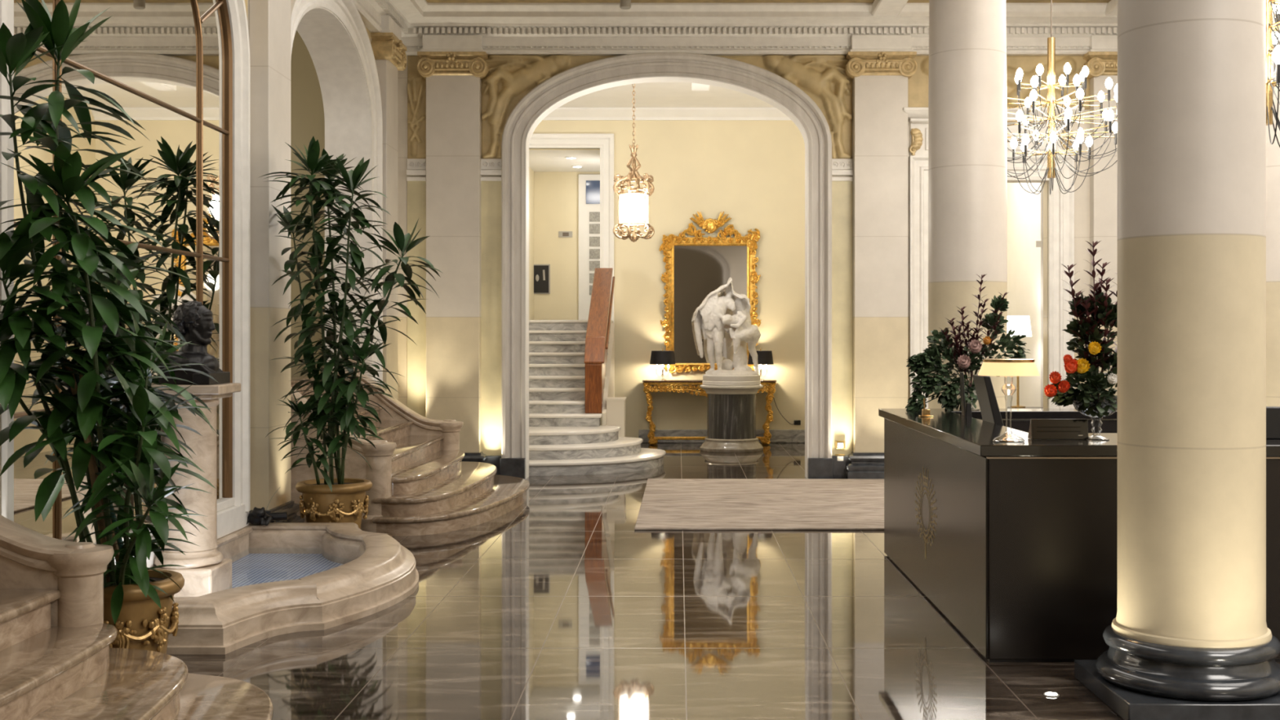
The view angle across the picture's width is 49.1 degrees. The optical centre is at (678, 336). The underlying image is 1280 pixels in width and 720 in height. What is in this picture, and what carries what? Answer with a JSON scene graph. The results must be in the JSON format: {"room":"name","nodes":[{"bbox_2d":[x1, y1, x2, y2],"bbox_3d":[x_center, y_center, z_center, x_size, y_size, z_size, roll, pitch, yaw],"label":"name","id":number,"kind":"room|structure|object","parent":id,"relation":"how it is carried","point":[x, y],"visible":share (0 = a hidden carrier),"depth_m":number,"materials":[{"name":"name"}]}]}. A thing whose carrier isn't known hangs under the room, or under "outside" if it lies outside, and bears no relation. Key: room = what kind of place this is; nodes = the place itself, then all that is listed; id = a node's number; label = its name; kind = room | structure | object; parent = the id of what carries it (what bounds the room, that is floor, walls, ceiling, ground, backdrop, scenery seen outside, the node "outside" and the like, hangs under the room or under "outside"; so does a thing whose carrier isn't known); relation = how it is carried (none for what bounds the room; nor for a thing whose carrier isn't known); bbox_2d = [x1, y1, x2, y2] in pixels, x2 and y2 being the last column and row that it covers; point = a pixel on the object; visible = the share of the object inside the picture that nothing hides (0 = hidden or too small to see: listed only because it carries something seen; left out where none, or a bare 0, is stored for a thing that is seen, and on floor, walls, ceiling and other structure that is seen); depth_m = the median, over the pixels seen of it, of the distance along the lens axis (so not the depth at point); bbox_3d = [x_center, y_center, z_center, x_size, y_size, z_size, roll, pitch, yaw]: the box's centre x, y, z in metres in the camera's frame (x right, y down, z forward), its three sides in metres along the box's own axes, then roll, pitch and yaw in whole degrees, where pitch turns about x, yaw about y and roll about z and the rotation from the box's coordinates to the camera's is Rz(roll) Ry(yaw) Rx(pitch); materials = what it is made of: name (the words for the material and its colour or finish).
{"room":"historic interior","nodes":[
{"label":"historic interior","id":0,"kind":"room"},
{"bbox_2d":[103,568,184,653],"bbox_3d":[-2.500,1.340,6.300,0.523,0.520,0.523,0,0,0],"label":"pot","id":1,"kind":"object","parent":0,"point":[140,624],"depth_m":6.16,"materials":[{"name":"gold metal"}]},
{"bbox_2d":[290,30,324,381],"bbox_3d":[-4.905,-1.030,15.100,2.590,5.260,0.200,0,0,0],"label":"wall","id":2,"kind":"structure","parent":0,"point":[307,109],"depth_m":15.00,"materials":[{"name":"beige paint"}]},
{"bbox_2d":[247,0,371,41],"bbox_3d":[-3.410,-1.030,5.900,0.400,5.260,19.800,0,0,0],"label":"wall","id":3,"kind":"structure","parent":0,"point":[247,0],"depth_m":10.45,"materials":[{"name":"paint"}]},
{"bbox_2d":[0,0,250,568],"bbox_3d":[-3.155,-0.913,8.270,0.110,4.574,3.820,0,0,0],"label":"arched mirror","id":4,"kind":"object","parent":3,"relation":"attached to","point":[180,69],"visible":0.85,"depth_m":8.76,"materials":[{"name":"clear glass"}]},
{"bbox_2d":[244,0,247,17],"bbox_3d":[-3.168,-2.587,8.375,0.082,1.175,4.050,0,0,0],"label":"relief panel","id":5,"kind":"object","parent":3,"relation":"attached to","point":[246,1],"visible":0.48,"depth_m":10.36,"materials":[{"name":"brown paint"}]},
{"bbox_2d":[248,0,304,522],"bbox_3d":[-3.087,-0.883,10.755,0.265,4.964,0.790,0,0,0],"label":"pilaster","id":6,"kind":"object","parent":3,"relation":"attached to","point":[269,20],"visible":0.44,"depth_m":10.46,"materials":[{"name":"stone"}]},
{"bbox_2d":[296,6,370,378],"bbox_3d":[-3.385,-0.675,12.830,0.470,4.550,3.000,0,0,0],"label":"trim","id":7,"kind":"structure","parent":3,"relation":"attached to","point":[334,55],"depth_m":14.28,"materials":[{"name":"white paint"}]},
{"bbox_2d":[290,0,382,387],"bbox_3d":[-3.155,-0.805,12.830,0.150,4.810,3.520,0,0,0],"label":"trim","id":8,"kind":"structure","parent":3,"relation":"attached to","point":[347,12],"depth_m":14.33,"materials":[{"name":"white paint"}]},
{"bbox_2d":[364,26,370,41],"bbox_3d":[-3.168,-2.587,12.825,0.081,1.175,3.450,0,0,0],"label":"relief panel","id":9,"kind":"object","parent":3,"relation":"attached to","point":[367,30],"visible":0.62,"depth_m":14.40,"materials":[{"name":"brown paint"}]},
{"bbox_2d":[370,14,407,400],"bbox_3d":[-3.087,-0.883,14.970,0.265,4.964,0.790,0,0,0],"label":"pilaster","id":10,"kind":"object","parent":3,"relation":"attached to","point":[388,49],"visible":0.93,"depth_m":14.81,"materials":[{"name":"paint"}]},
{"bbox_2d":[351,0,1117,55],"bbox_3d":[2.404,-3.414,5.900,11.228,0.488,19.800,0,0,0],"label":"trim","id":11,"kind":"structure","parent":3,"relation":"attached to","point":[513,28],"depth_m":15.60,"materials":[{"name":"white paint"}]},
{"bbox_2d":[295,478,372,528],"bbox_3d":[-2.645,1.355,10.750,0.575,0.490,0.575,0,0,0],"label":"pot","id":12,"kind":"object","parent":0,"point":[347,502],"depth_m":10.56,"materials":[{"name":"gold metal"}]},
{"bbox_2d":[528,166,533,319],"bbox_3d":[-2.560,-1.525,22.760,0.120,2.650,2.880,0,0,0],"label":"wall","id":13,"kind":"structure","parent":0,"point":[531,171],"depth_m":23.71,"materials":[{"name":"yellow paint"}]},
{"bbox_2d":[528,150,599,171],"bbox_3d":[-2.000,-2.900,22.835,4.400,0.100,3.030,0,0,0],"label":"ceiling","id":14,"kind":"structure","parent":0,"point":[539,160],"depth_m":22.64,"materials":[{"name":"white paint"}]},
{"bbox_2d":[564,156,577,159],"bbox_3d":[-1.706,-2.841,22.250,0.200,0.018,0.200,0,0,0],"label":"recessed light","id":15,"kind":"object","parent":14,"relation":"in","point":[568,157],"visible":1,"depth_m":22.20,"materials":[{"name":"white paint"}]},
{"bbox_2d":[533,171,599,319],"bbox_3d":[-2.000,-1.550,24.275,4.400,2.700,0.150,0,0,0],"label":"wall","id":16,"kind":"structure","parent":0,"point":[556,193],"depth_m":24.20,"materials":[{"name":"yellow paint"}]},
{"bbox_2d":[533,264,550,293],"bbox_3d":[-2.390,-0.994,24.180,0.335,0.514,0.039,0,0,0],"label":"framed picture","id":17,"kind":"object","parent":16,"relation":"attached to","point":[541,272],"visible":0.89,"depth_m":24.17,"materials":[{"name":"grey"}]},
{"bbox_2d":[558,231,572,237],"bbox_3d":[-1.955,-1.768,24.188,0.236,0.104,0.024,0,0,0],"label":"room sign","id":18,"kind":"object","parent":16,"relation":"attached to","point":[561,233],"visible":1,"depth_m":24.18,"materials":[{"name":"grey"}]},
{"bbox_2d":[578,173,599,319],"bbox_3d":[-1.254,-1.500,24.157,0.949,2.600,0.085,0,0,0],"label":"door","id":19,"kind":"structure","parent":16,"relation":"in","point":[588,184],"depth_m":24.13,"materials":[{"name":"white paint"}]},
{"bbox_2d":[528,120,804,437],"bbox_3d":[-0.450,-0.915,21.200,6.100,5.030,0.200,0,0,0],"label":"wall","id":20,"kind":"structure","parent":0,"point":[752,171],"depth_m":21.10,"materials":[{"name":"yellow paint"}]},
{"bbox_2d":[528,133,613,323],"bbox_3d":[-1.750,-1.625,21.085,1.554,2.850,0.130,0,0,0],"label":"trim","id":21,"kind":"structure","parent":20,"relation":"attached to","point":[605,142],"depth_m":21.05,"materials":[{"name":"white paint"}]},
{"bbox_2d":[542,107,791,119],"bbox_3d":[-0.450,-3.345,21.020,5.700,0.169,0.160,0,0,0],"label":"trim","id":22,"kind":"structure","parent":20,"relation":"attached to","point":[559,113],"depth_m":21.00,"materials":[{"name":"white paint"}]},
{"bbox_2d":[659,211,760,373],"bbox_3d":[0.474,-0.663,21.025,1.534,2.442,0.146,0,0,0],"label":"gilt mirror","id":23,"kind":"object","parent":20,"relation":"attached to","point":[695,267],"visible":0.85,"depth_m":21.07,"materials":[{"name":"gold glass"}]},
{"bbox_2d":[674,245,746,363],"bbox_3d":[0.480,-0.485,21.073,1.200,1.870,0.010,0,0,0],"label":"mirror glass","id":24,"kind":"object","parent":23,"relation":"attached to","point":[700,271],"depth_m":21.07,"materials":[{"name":"grey"}]},
{"bbox_2d":[639,429,804,443],"bbox_3d":[0.900,1.500,21.080,3.000,0.199,0.040,0,0,0],"label":"baseboard","id":25,"kind":"structure","parent":20,"relation":"attached to","point":[778,436],"depth_m":21.06,"materials":[{"name":"grey stone"}]},
{"bbox_2d":[794,420,800,425],"bbox_3d":[1.787,1.295,21.070,0.100,0.070,0.060,0,0,0],"label":"wall socket","id":26,"kind":"object","parent":20,"relation":"attached to","point":[796,422],"visible":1,"depth_m":21.08,"materials":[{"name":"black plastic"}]},
{"bbox_2d":[559,81,774,107],"bbox_3d":[-0.450,-3.480,18.660,6.100,0.100,5.280,0,0,0],"label":"ceiling","id":27,"kind":"structure","parent":0,"point":[657,94],"depth_m":20.15,"materials":[{"name":"white paint"}]},
{"bbox_2d":[613,84,654,242],"bbox_3d":[-0.577,-2.324,18.000,0.550,2.213,0.484,0,0,43],"label":"lantern","id":28,"kind":"object","parent":27,"relation":"hanging from","point":[633,207],"visible":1,"depth_m":17.91,"materials":[{"name":"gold metal"}]},
{"bbox_2d":[691,83,710,90],"bbox_3d":[0.285,-3.320,17.175,0.230,0.219,2.250,0,0,0],"label":"recessed light","id":29,"kind":"object","parent":27,"relation":"in","point":[695,86],"depth_m":18.06,"materials":[{"name":"white paint"}]},
{"bbox_2d":[169,443,1279,719],"bbox_3d":[0.950,1.660,8.650,14.700,0.120,31.700,0,0,0],"label":"floor","id":30,"kind":"structure","parent":0,"point":[553,606],"depth_m":7.39,"materials":[{"name":"brown stone"}]},
{"bbox_2d":[0,0,218,653],"bbox_3d":[-2.549,0.034,6.258,1.130,3.132,1.415,0,0,0],"label":"dracaena","id":31,"kind":"object","parent":30,"relation":"on","point":[138,598],"visible":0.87,"depth_m":6.01,"materials":[{"name":"green plant"}]},
{"bbox_2d":[0,514,273,719],"bbox_3d":[-3.822,0.920,4.250,4.757,1.360,5.500,0,0,0],"label":"staircase","id":32,"kind":"structure","parent":30,"relation":"on","point":[57,661],"depth_m":5.39,"materials":[{"name":"stone"}]},
{"bbox_2d":[153,522,418,654],"bbox_3d":[-2.431,1.484,8.750,1.552,0.233,3.400,0,0,0],"label":"fountain","id":33,"kind":"object","parent":30,"relation":"on","point":[287,577],"visible":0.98,"depth_m":8.12,"materials":[{"name":"beige stone"}]},
{"bbox_2d":[151,382,240,597],"bbox_3d":[-2.930,0.927,8.420,0.470,1.285,0.430,0,0,0],"label":"pedestal","id":34,"kind":"object","parent":33,"relation":"on","point":[204,571],"visible":0.74,"depth_m":8.28,"materials":[{"name":"beige stone"}]},
{"bbox_2d":[158,300,230,385],"bbox_3d":[-2.931,0.034,8.418,0.346,0.502,0.384,0,0,0],"label":"bust","id":35,"kind":"object","parent":34,"relation":"on","point":[193,320],"visible":0.86,"depth_m":8.34,"materials":[{"name":"black metal"}]},
{"bbox_2d":[246,506,287,525],"bbox_3d":[-3.026,1.236,10.191,0.322,0.271,0.197,0,0,0],"label":"spout","id":36,"kind":"object","parent":33,"relation":"on","point":[258,516],"visible":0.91,"depth_m":10.13,"materials":[{"name":"black metal"}]},
{"bbox_2d":[257,136,442,528],"bbox_3d":[-2.393,0.069,10.439,1.387,3.062,1.248,0,0,0],"label":"dracaena","id":37,"kind":"object","parent":30,"relation":"on","point":[340,499],"visible":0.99,"depth_m":10.31,"materials":[{"name":"green plant"}]},
{"bbox_2d":[290,355,529,536],"bbox_3d":[-3.830,0.860,12.550,4.740,1.480,4.900,0,0,0],"label":"staircase","id":38,"kind":"structure","parent":30,"relation":"on","point":[422,485],"depth_m":11.95,"materials":[{"name":"stone"}]},
{"bbox_2d":[528,267,666,475],"bbox_3d":[-1.380,0.302,18.610,2.440,2.596,5.100,0,0,0],"label":"staircase","id":39,"kind":"structure","parent":30,"relation":"on","point":[568,363],"depth_m":18.05,"materials":[{"name":"white stone"}]},
{"bbox_2d":[642,379,777,444],"bbox_3d":[0.456,1.119,20.815,1.991,0.962,0.470,0,0,0],"label":"console table","id":40,"kind":"object","parent":30,"relation":"on","point":[771,388],"visible":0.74,"depth_m":20.65,"materials":[{"name":"gold metal"}]},
{"bbox_2d":[649,347,675,380],"bbox_3d":[-0.238,0.407,20.790,0.384,0.475,0.384,0,0,0],"label":"lamp","id":41,"kind":"object","parent":40,"relation":"on","point":[662,357],"visible":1,"depth_m":20.65,"materials":[{"name":"black fabric"}]},
{"bbox_2d":[747,347,773,380],"bbox_3d":[1.218,0.407,20.790,0.384,0.475,0.384,0,0,0],"label":"lamp","id":42,"kind":"object","parent":40,"relation":"on","point":[764,357],"visible":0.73,"depth_m":20.64,"materials":[{"name":"black fabric"}]},
{"bbox_2d":[773,397,794,424],"bbox_3d":[1.576,1.062,21.033,0.369,0.526,0.024,0,0,-9],"label":"cable","id":43,"kind":"object","parent":40,"relation":"hanging from","point":[773,397],"visible":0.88,"depth_m":21.02,"materials":[{"name":"brown plastic"}]},
{"bbox_2d":[699,384,763,453],"bbox_3d":[0.745,1.139,19.720,0.896,0.922,0.896,0,0,0],"label":"pedestal","id":44,"kind":"object","parent":30,"relation":"on","point":[731,410],"visible":0.95,"depth_m":19.41,"materials":[{"name":"grey stone"}]},
{"bbox_2d":[693,277,760,386],"bbox_3d":[0.679,-0.077,19.720,0.944,1.509,0.813,0,0,0],"label":"marble statue","id":45,"kind":"object","parent":44,"relation":"on","point":[709,317],"visible":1,"depth_m":19.59,"materials":[{"name":"white stone"}]},
{"bbox_2d":[634,479,884,530],"bbox_3d":[1.093,1.589,13.555,2.915,0.019,4.010,0,0,0],"label":"rug","id":46,"kind":"object","parent":30,"relation":"on","point":[667,504],"visible":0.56,"depth_m":13.21,"materials":[{"name":"beige carpet"}]},
{"bbox_2d":[928,0,1007,408],"bbox_3d":[2.300,-0.965,11.150,0.840,5.130,0.840,0,0,0],"label":"stone column","id":47,"kind":"structure","parent":30,"relation":"on","point":[967,126],"depth_m":10.88,"materials":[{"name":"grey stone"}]},
{"bbox_2d":[1007,406,1043,408],"bbox_3d":[4.096,1.230,16.950,0.650,0.740,0.400,0,0,0],"label":"side table","id":48,"kind":"object","parent":30,"relation":"on","point":[1007,406],"visible":0.06,"depth_m":16.94,"materials":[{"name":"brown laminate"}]},
{"bbox_2d":[1007,315,1031,408],"bbox_3d":[4.120,0.304,17.000,0.330,1.111,0.330,0,0,0],"label":"table lamp","id":49,"kind":"object","parent":48,"relation":"on","point":[1021,324],"visible":0.66,"depth_m":16.88,"materials":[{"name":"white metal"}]},
{"bbox_2d":[1043,692,1058,697],"bbox_3d":[1.662,1.595,6.245,0.068,0.010,0.068,0,0,0],"label":"floor light","id":50,"kind":"object","parent":30,"relation":"on","point":[1047,694],"visible":1,"depth_m":6.23,"materials":[{"name":"grey"}]},
{"bbox_2d":[878,408,1279,662],"bbox_3d":[3.047,1.065,8.585,3.145,1.070,3.490,0,0,0],"label":"reception desk","id":51,"kind":"object","parent":30,"relation":"on","point":[1015,544],"visible":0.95,"depth_m":6.87,"materials":[{"name":"black wood"}]},
{"bbox_2d":[918,398,933,417],"bbox_3d":[1.639,0.470,9.280,0.090,0.120,0.080,0,0,0],"label":"caddy","id":52,"kind":"object","parent":51,"relation":"on","point":[925,412],"visible":1,"depth_m":9.26,"materials":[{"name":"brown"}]},
{"bbox_2d":[958,388,979,409],"bbox_3d":[2.115,0.445,10.140,0.220,0.170,0.220,0,0,0],"label":"glass vase","id":53,"kind":"object","parent":51,"relation":"on","point":[959,394],"visible":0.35,"depth_m":10.11,"materials":[{"name":"clear glass"}]},
{"bbox_2d":[905,274,1030,410],"bbox_3d":[2.091,0.063,10.127,0.928,1.036,0.438,0,0,3],"label":"flower arrangement","id":54,"kind":"object","parent":53,"relation":"in","point":[920,363],"visible":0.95,"depth_m":10.09,"materials":[{"name":"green plant"}]},
{"bbox_2d":[977,358,1039,443],"bbox_3d":[1.664,0.321,7.060,0.304,0.418,0.304,0,0,0],"label":"table lamp","id":55,"kind":"object","parent":51,"relation":"on","point":[1004,367],"visible":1,"depth_m":6.95,"materials":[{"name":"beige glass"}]},
{"bbox_2d":[1027,418,1088,439],"bbox_3d":[1.965,0.477,7.255,0.292,0.104,0.089,0,0,0],"label":"sign","id":56,"kind":"object","parent":51,"relation":"on","point":[1039,428],"visible":1,"depth_m":7.22,"materials":[{"name":"black"}]},
{"bbox_2d":[878,408,1279,456],"bbox_3d":[3.047,0.557,8.585,3.145,0.055,3.490,0,0,0],"label":"countertop","id":57,"kind":"structure","parent":51,"relation":"on","point":[972,434],"depth_m":7.66,"materials":[{"name":"black"}]},
{"bbox_2d":[1072,395,1117,440],"bbox_3d":[2.150,0.417,7.200,0.264,0.225,0.264,0,0,0],"label":"vase","id":58,"kind":"object","parent":51,"relation":"on","point":[1074,404],"visible":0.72,"depth_m":7.17,"materials":[{"name":"clear glass"}]},
{"bbox_2d":[1044,240,1117,417],"bbox_3d":[2.139,-0.041,7.203,0.635,0.906,0.393,0,0,-7],"label":"flower arrangement","id":59,"kind":"object","parent":58,"relation":"in","point":[1097,353],"visible":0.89,"depth_m":7.16,"materials":[{"name":"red plant"}]},
{"bbox_2d":[1072,395,1117,417],"bbox_3d":[2.150,0.359,7.200,0.264,0.109,0.264,0,0,0],"label":"bowl","id":60,"kind":"object","parent":58,"relation":"on","point":[1074,404],"depth_m":7.17,"materials":[{"name":"clear glass"}]},
{"bbox_2d":[1266,406,1279,439],"bbox_3d":[3.260,0.448,7.295,0.480,0.165,0.090,0,0,0],"label":"screen","id":61,"kind":"object","parent":51,"relation":"on","point":[1273,413],"visible":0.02,"depth_m":7.25,"materials":[{"name":"black plastic"}]},
{"bbox_3d":[2.665,0.885,8.800,1.470,0.030,1.600,0,0,0],"label":"work table","id":62,"kind":"object","parent":51,"relation":"attached to","visible":0},
{"bbox_2d":[959,372,972,417],"bbox_3d":[1.987,0.555,9.450,0.300,0.630,0.280,0,0,0],"label":"computer monitor","id":63,"kind":"object","parent":62,"relation":"on","point":[966,408],"visible":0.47,"depth_m":9.41,"materials":[{"name":"black plastic"}]},
{"bbox_2d":[972,374,1004,426],"bbox_3d":[1.988,0.555,8.700,0.300,0.630,0.340,0,0,0],"label":"computer monitor","id":64,"kind":"object","parent":62,"relation":"on","point":[989,409],"visible":0.42,"depth_m":8.58,"materials":[{"name":"black plastic"}]},
{"bbox_2d":[1074,0,1279,719],"bbox_3d":[2.255,-0.965,6.170,0.840,5.130,0.840,0,0,0],"label":"stone column","id":65,"kind":"structure","parent":30,"relation":"on","point":[1188,637],"depth_m":5.90,"materials":[{"name":"grey stone"}]},
{"bbox_2d":[1266,12,1279,406],"bbox_3d":[4.840,-0.965,11.150,0.840,5.130,0.840,0,0,0],"label":"stone column","id":66,"kind":"structure","parent":30,"relation":"on","point":[1273,151],"depth_m":10.92,"materials":[{"name":"grey stone"}]},
{"bbox_2d":[398,55,1089,451],"bbox_3d":[0.850,-1.030,15.910,14.300,5.260,0.220,0,0,0],"label":"wall","id":67,"kind":"structure","parent":0,"point":[1082,195],"depth_m":15.80,"materials":[{"name":"paint"}]},
{"bbox_2d":[406,159,426,181],"bbox_3d":[-2.941,-1.880,15.775,0.237,0.250,0.070,0,0,0],"label":"trim","id":68,"kind":"structure","parent":67,"relation":"attached to","point":[415,166],"depth_m":15.77,"materials":[{"name":"white paint"}]},
{"bbox_2d":[407,181,426,417],"bbox_3d":[-2.942,-0.207,15.799,0.235,3.095,0.022,0,0,0],"label":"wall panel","id":69,"kind":"structure","parent":67,"relation":"attached to","point":[416,190],"depth_m":15.79,"materials":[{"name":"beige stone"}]},
{"bbox_2d":[407,55,426,159],"bbox_3d":[-2.942,-2.587,15.772,0.235,1.175,0.054,0,0,0],"label":"relief panel","id":70,"kind":"object","parent":67,"relation":"attached to","point":[416,83],"visible":0.86,"depth_m":15.79,"materials":[{"name":"brown paint"}]},
{"bbox_2d":[416,35,488,462],"bbox_3d":[-2.527,-0.883,15.678,0.790,4.964,0.265,0,0,0],"label":"pilaster","id":71,"kind":"object","parent":67,"relation":"attached to","point":[453,68],"visible":0.96,"depth_m":15.65,"materials":[{"name":"stone"}]},
{"bbox_2d":[480,181,501,455],"bbox_3d":[-2.107,-0.207,15.799,0.243,3.095,0.022,0,0,0],"label":"trim","id":72,"kind":"structure","parent":67,"relation":"attached to","point":[491,191],"depth_m":15.79,"materials":[{"name":"beige paint"}]},
{"bbox_2d":[480,159,501,181],"bbox_3d":[-2.107,-1.880,15.775,0.243,0.250,0.070,0,0,0],"label":"trim","id":73,"kind":"structure","parent":67,"relation":"attached to","point":[488,166],"depth_m":15.77,"materials":[{"name":"white paint"}]},
{"bbox_2d":[484,455,501,475],"bbox_3d":[-2.107,1.470,15.780,0.243,0.260,0.060,0,0,0],"label":"trim","id":74,"kind":"structure","parent":67,"relation":"attached to","point":[493,460],"depth_m":15.75,"materials":[{"name":"grey stone"}]},
{"bbox_2d":[499,457,525,479],"bbox_3d":[-1.861,1.480,15.780,0.278,0.240,0.240,0,0,0],"label":"baseboard","id":75,"kind":"structure","parent":67,"relation":"attached to","point":[513,467],"depth_m":15.66,"materials":[{"name":"grey stone"}]},
{"bbox_2d":[481,54,617,159],"bbox_3d":[-1.181,-2.587,15.736,2.094,1.175,0.127,0,0,0],"label":"relief panel","id":76,"kind":"object","parent":67,"relation":"attached to","point":[509,78],"visible":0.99,"depth_m":15.73,"materials":[{"name":"brown paint"}]},
{"bbox_2d":[501,52,831,479],"bbox_3d":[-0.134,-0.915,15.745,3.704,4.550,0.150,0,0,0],"label":"trim","id":77,"kind":"structure","parent":67,"relation":"attached to","point":[566,82],"depth_m":15.73,"materials":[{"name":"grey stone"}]},
{"bbox_2d":[715,54,852,159],"bbox_3d":[0.913,-2.587,15.735,2.094,1.175,0.128,0,0,0],"label":"relief panel","id":78,"kind":"object","parent":67,"relation":"attached to","point":[824,78],"visible":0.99,"depth_m":15.73,"materials":[{"name":"brown paint"}]},
{"bbox_2d":[808,457,833,479],"bbox_3d":[1.592,1.480,15.780,0.276,0.240,0.240,0,0,0],"label":"baseboard","id":79,"kind":"structure","parent":67,"relation":"attached to","point":[818,468],"depth_m":15.66,"materials":[{"name":"grey stone"}]},
{"bbox_2d":[835,453,844,461],"bbox_3d":[1.819,1.368,15.767,0.110,0.090,0.043,0,0,0],"label":"wall light","id":80,"kind":"object","parent":67,"relation":"attached to","point":[840,456],"visible":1,"depth_m":15.74,"materials":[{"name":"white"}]},
{"bbox_2d":[835,440,844,448],"bbox_3d":[1.819,1.217,15.767,0.110,0.090,0.043,0,0,0],"label":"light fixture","id":81,"kind":"object","parent":67,"relation":"attached to","point":[838,444],"visible":1,"depth_m":15.75,"materials":[{"name":"white glass"}]},
{"bbox_2d":[831,455,850,479],"bbox_3d":[1.839,1.470,15.780,0.243,0.260,0.060,0,0,0],"label":"trim","id":82,"kind":"structure","parent":67,"relation":"attached to","point":[839,467],"depth_m":15.75,"materials":[{"name":"grey stone"}]},
{"bbox_2d":[831,181,852,455],"bbox_3d":[1.839,-0.207,15.799,0.243,3.095,0.022,0,0,0],"label":"trim","id":83,"kind":"structure","parent":67,"relation":"attached to","point":[842,191],"depth_m":15.79,"materials":[{"name":"beige paint"}]},
{"bbox_2d":[831,159,853,181],"bbox_3d":[1.839,-1.880,15.775,0.243,0.250,0.070,0,0,0],"label":"trim","id":84,"kind":"structure","parent":67,"relation":"attached to","point":[839,166],"depth_m":15.77,"materials":[{"name":"white paint"}]},
{"bbox_2d":[844,35,917,479],"bbox_3d":[2.266,-0.883,15.678,0.790,4.964,0.265,0,0,0],"label":"pilaster","id":85,"kind":"object","parent":67,"relation":"attached to","point":[880,68],"visible":0.95,"depth_m":15.65,"materials":[{"name":"stone"}]},
{"bbox_2d":[871,0,908,15],"bbox_3d":[2.270,-3.595,5.850,0.300,0.129,19.700,0,0,0],"label":"ceiling beam","id":86,"kind":"structure","parent":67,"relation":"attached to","point":[879,7],"depth_m":15.03,"materials":[{"name":"white paint"}]},
{"bbox_2d":[909,155,1074,408],"bbox_3d":[3.520,-0.215,15.768,1.840,3.630,0.105,0,0,0],"label":"trim","id":87,"kind":"structure","parent":67,"relation":"attached to","point":[1060,211],"depth_m":15.74,"materials":[{"name":"white paint"}]},
{"bbox_2d":[909,128,923,155],"bbox_3d":[2.671,-2.193,15.750,0.157,0.306,0.080,0,0,0],"label":"ornament","id":88,"kind":"object","parent":87,"relation":"on","point":[917,136],"visible":1,"depth_m":15.72,"materials":[{"name":"paint"}]},
{"bbox_2d":[1060,128,1072,155],"bbox_3d":[4.369,-2.193,15.750,0.157,0.306,0.080,0,0,0],"label":"ornament","id":89,"kind":"object","parent":87,"relation":"on","point":[1064,131],"visible":0.27,"depth_m":15.73,"materials":[{"name":"paint"}]},
{"bbox_2d":[902,106,1084,155],"bbox_3d":[3.520,-2.295,15.715,2.020,0.530,0.190,0,0,0],"label":"trim","id":90,"kind":"structure","parent":67,"relation":"attached to","point":[917,117],"depth_m":15.75,"materials":[{"name":"white paint"}]},
{"bbox_2d":[907,55,1089,110],"bbox_3d":[3.606,-2.868,15.759,2.069,0.615,0.081,0,0,0],"label":"relief panel","id":91,"kind":"object","parent":67,"relation":"attached to","point":[917,84],"visible":0.34,"depth_m":15.79,"materials":[{"name":"brown paint"}]},
{"bbox_2d":[1081,35,1117,407],"bbox_3d":[4.940,-0.883,15.678,0.790,4.964,0.265,0,0,0],"label":"pilaster","id":92,"kind":"object","parent":67,"relation":"attached to","point":[1101,60],"visible":0.34,"depth_m":15.65,"materials":[{"name":"paint"}]},
{"bbox_2d":[1105,0,1117,15],"bbox_3d":[4.840,-3.595,5.850,0.300,0.129,19.700,0,0,0],"label":"trim","id":93,"kind":"structure","parent":67,"relation":"attached to","point":[1111,9],"depth_m":15.21,"materials":[{"name":"white paint"}]},
{"bbox_2d":[426,0,1111,2],"bbox_3d":[0.950,-3.735,5.925,14.700,0.150,19.850,0,0,0],"label":"ceiling","id":94,"kind":"structure","parent":0,"point":[427,1],"depth_m":15.28,"materials":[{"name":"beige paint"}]},
{"bbox_2d":[619,0,631,9],"bbox_3d":[-0.575,-3.599,15.100,0.120,0.118,0.120,0,0,0],"label":"ceiling fitting","id":95,"kind":"object","parent":94,"relation":"attached to","point":[624,4],"visible":1,"depth_m":15.05,"materials":[{"name":"grey"}]},
{"bbox_2d":[1006,0,1117,194],"bbox_3d":[3.274,-2.463,12.300,1.491,2.394,1.491,0,0,0],"label":"chandelier","id":96,"kind":"object","parent":94,"relation":"hanging from","point":[1036,81],"visible":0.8,"depth_m":12.26,"materials":[{"name":"gold metal"}]},
{"bbox_2d":[1266,0,1279,147],"bbox_3d":[3.188,-2.342,7.600,1.491,2.636,1.491,0,0,0],"label":"chandelier","id":97,"kind":"object","parent":94,"relation":"hanging from","point":[1273,33],"visible":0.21,"depth_m":7.57,"materials":[{"name":"gold metal"}]},
{"bbox_2d":[1007,182,1043,407],"bbox_3d":[4.535,-0.600,18.350,0.170,4.400,2.300,0,0,0],"label":"wall","id":98,"kind":"structure","parent":0,"point":[1024,208],"depth_m":17.87,"materials":[{"name":"white paint"}]},
{"bbox_2d":[1035,240,1042,247],"bbox_3d":[4.420,-1.138,17.185,0.080,0.080,0.030,0,0,0],"label":"thermostat","id":99,"kind":"object","parent":98,"relation":"attached to","point":[1037,243],"visible":1,"depth_m":17.17,"materials":[{"name":"white paint"}]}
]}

